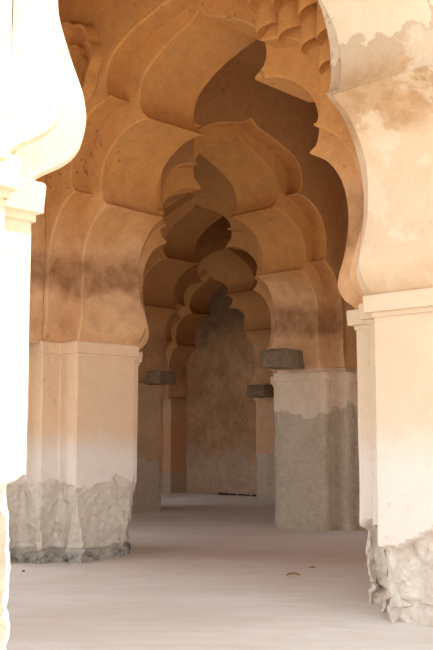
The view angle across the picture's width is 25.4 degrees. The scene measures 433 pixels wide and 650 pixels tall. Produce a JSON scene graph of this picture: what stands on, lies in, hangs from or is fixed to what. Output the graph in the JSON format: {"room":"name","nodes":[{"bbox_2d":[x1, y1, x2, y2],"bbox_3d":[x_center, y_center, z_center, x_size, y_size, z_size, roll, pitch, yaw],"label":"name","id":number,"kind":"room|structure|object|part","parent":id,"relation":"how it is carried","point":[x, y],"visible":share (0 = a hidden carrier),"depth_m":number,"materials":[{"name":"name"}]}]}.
{"room":"arched palace corridor","nodes":[
{"label":"arched palace corridor","id":0,"kind":"room"},
{"bbox_2d":[29,175,45,342],"bbox_3d":[-3.512,-1.871,8.836,1.240,3.920,3.890,-6,-9,43],"label":"wall","id":1,"kind":"structure","parent":0,"point":[37,262],"depth_m":9.60,"materials":[{"name":"paint"}]},
{"bbox_2d":[5,493,432,649],"bbox_3d":[-1.940,3.601,16.118,21.961,0.989,22.060,-6,-9,43],"label":"floor","id":2,"kind":"structure","parent":0,"point":[202,571],"depth_m":7.51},
{"bbox_2d":[0,0,45,649],"bbox_3d":[-1.581,-1.377,3.389,1.879,6.170,1.879,0,-7,0],"label":"pier","id":3,"kind":"object","parent":2,"relation":"on","point":[21,200],"visible":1,"depth_m":3.52,"materials":[{"name":"paint"}]},
{"bbox_2d":[6,174,142,563],"bbox_3d":[-1.757,-0.522,10.534,1.868,6.190,1.868,0,-7,0],"label":"pier","id":4,"kind":"object","parent":2,"relation":"on","point":[72,503],"visible":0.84,"depth_m":9.59,"materials":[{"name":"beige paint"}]},
{"bbox_2d":[42,0,364,345],"bbox_3d":[0.029,-1.862,8.918,4.012,3.924,1.344,-6,-9,43],"label":"arch","id":5,"kind":"object","parent":4,"relation":"on","point":[142,68],"visible":0.66,"depth_m":9.48,"materials":[{"name":"paint"}]},
{"bbox_2d":[249,0,329,73],"bbox_3d":[0.579,-2.565,7.416,1.025,1.260,0.457,-6,-9,43],"label":"corbel","id":6,"kind":"object","parent":5,"relation":"attached to","point":[307,14],"visible":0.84,"depth_m":7.51,"materials":[{"name":"paint"}]},
{"bbox_2d":[132,383,164,512],"bbox_3d":[-1.893,0.354,17.677,1.879,6.252,1.879,0,-7,0],"label":"pier","id":7,"kind":"object","parent":2,"relation":"on","point":[146,497],"visible":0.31,"depth_m":16.93,"materials":[{"name":"brown paint"}]},
{"bbox_2d":[145,370,175,384],"bbox_3d":[-0.991,0.936,16.932,0.448,0.237,0.424,-7,-9,44],"label":"bracket","id":8,"kind":"object","parent":7,"relation":"attached to","point":[160,377],"visible":1,"depth_m":16.77,"materials":[{"name":"stone"}]},
{"bbox_2d":[160,399,186,492],"bbox_3d":[-1.509,1.229,24.820,1.896,6.313,1.896,0,-7,0],"label":"pier","id":9,"kind":"object","parent":2,"relation":"on","point":[174,418],"visible":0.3,"depth_m":23.87,"materials":[{"name":"paint"}]},
{"bbox_2d":[162,257,254,400],"bbox_3d":[0.135,-0.169,23.220,1.241,3.928,3.688,6,-9,-43],"label":"arch","id":10,"kind":"object","parent":9,"relation":"on","point":[193,300],"visible":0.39,"depth_m":23.84,"materials":[{"name":"brown paint"}]},
{"bbox_2d":[254,397,275,500],"bbox_3d":[1.777,0.802,21.336,1.879,6.283,1.879,0,-7,0],"label":"pier","id":11,"kind":"object","parent":2,"relation":"on","point":[265,423],"visible":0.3,"depth_m":20.60,"materials":[{"name":"paint"}]},
{"bbox_2d":[163,216,273,397],"bbox_3d":[-0.060,-0.555,19.639,1.240,3.998,3.990,-7,-9,44],"label":"arch","id":12,"kind":"object","parent":11,"relation":"on","point":[240,268],"depth_m":20.13,"materials":[{"name":"brown paint"}]},
{"bbox_3d":[0.988,1.407,20.427,0.521,0.286,0.524,-6,-9,43],"label":"stone bracket","id":13,"kind":"part","parent":12,"relation":"part of","materials":[{"name":"stone"}]},
{"bbox_2d":[270,199,367,531],"bbox_3d":[1.753,-0.073,14.193,1.896,6.222,1.896,0,-7,0],"label":"pier","id":14,"kind":"object","parent":2,"relation":"on","point":[316,409],"visible":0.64,"depth_m":13.25,"materials":[{"name":"grey paint"}]},
{"bbox_2d":[136,58,344,370],"bbox_3d":[0.002,-1.436,12.498,1.241,3.927,3.903,-6,-9,43],"label":"arch","id":15,"kind":"object","parent":14,"relation":"on","point":[261,136],"depth_m":13.07,"materials":[{"name":"paint"}]},
{"bbox_3d":[0.909,0.475,13.302,0.414,0.272,0.567,-6,-9,43],"label":"stone bracket","id":16,"kind":"part","parent":15,"relation":"part of","materials":[{"name":"stone"}]},
{"bbox_2d":[346,287,432,626],"bbox_3d":[1.954,-0.944,7.049,1.922,6.170,1.922,0,-7,0],"label":"pier","id":17,"kind":"object","parent":2,"relation":"on","point":[394,330],"visible":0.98,"depth_m":6.36,"materials":[{"name":"paint"}]},
{"bbox_2d":[9,0,432,295],"bbox_3d":[0.187,-2.280,5.355,1.237,3.923,3.918,-6,-9,43],"label":"arch","id":18,"kind":"object","parent":17,"relation":"on","point":[381,51],"visible":0.85,"depth_m":6.26,"materials":[{"name":"paint"}]},
{"bbox_2d":[186,284,257,494],"bbox_3d":[0.296,1.233,23.205,0.124,6.000,3.779,6,-9,-42],"label":"wall","id":19,"kind":"structure","parent":0,"point":[221,456],"depth_m":23.35,"materials":[{"name":"brown paint"}]},
{"bbox_2d":[233,40,265,68],"bbox_3d":[1.841,-4.082,11.043,4.470,1.500,4.470,-6,-9,43],"label":"ceiling","id":20,"kind":"structure","parent":0,"point":[254,54],"depth_m":12.27,"materials":[{"name":"paint"}]},
{"bbox_2d":[342,183,356,369],"bbox_3d":[3.596,-1.428,12.587,3.887,3.914,1.238,-6,-9,43],"label":"wall","id":21,"kind":"structure","parent":0,"point":[350,333],"depth_m":13.26,"materials":[{"name":"paint"}]},
{"bbox_3d":[3.510,0.231,16.013,3.568,6.410,3.649,0,-7,0],"label":"wall","id":22,"kind":"structure","parent":0,"visible":0},
{"bbox_2d":[138,153,276,382],"bbox_3d":[-0.075,-1.016,16.077,3.893,3.924,1.238,-6,-9,43],"label":"arch","id":23,"kind":"object","parent":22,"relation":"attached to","point":[186,216],"visible":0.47,"depth_m":16.43,"materials":[{"name":"brown paint"}]}
]}

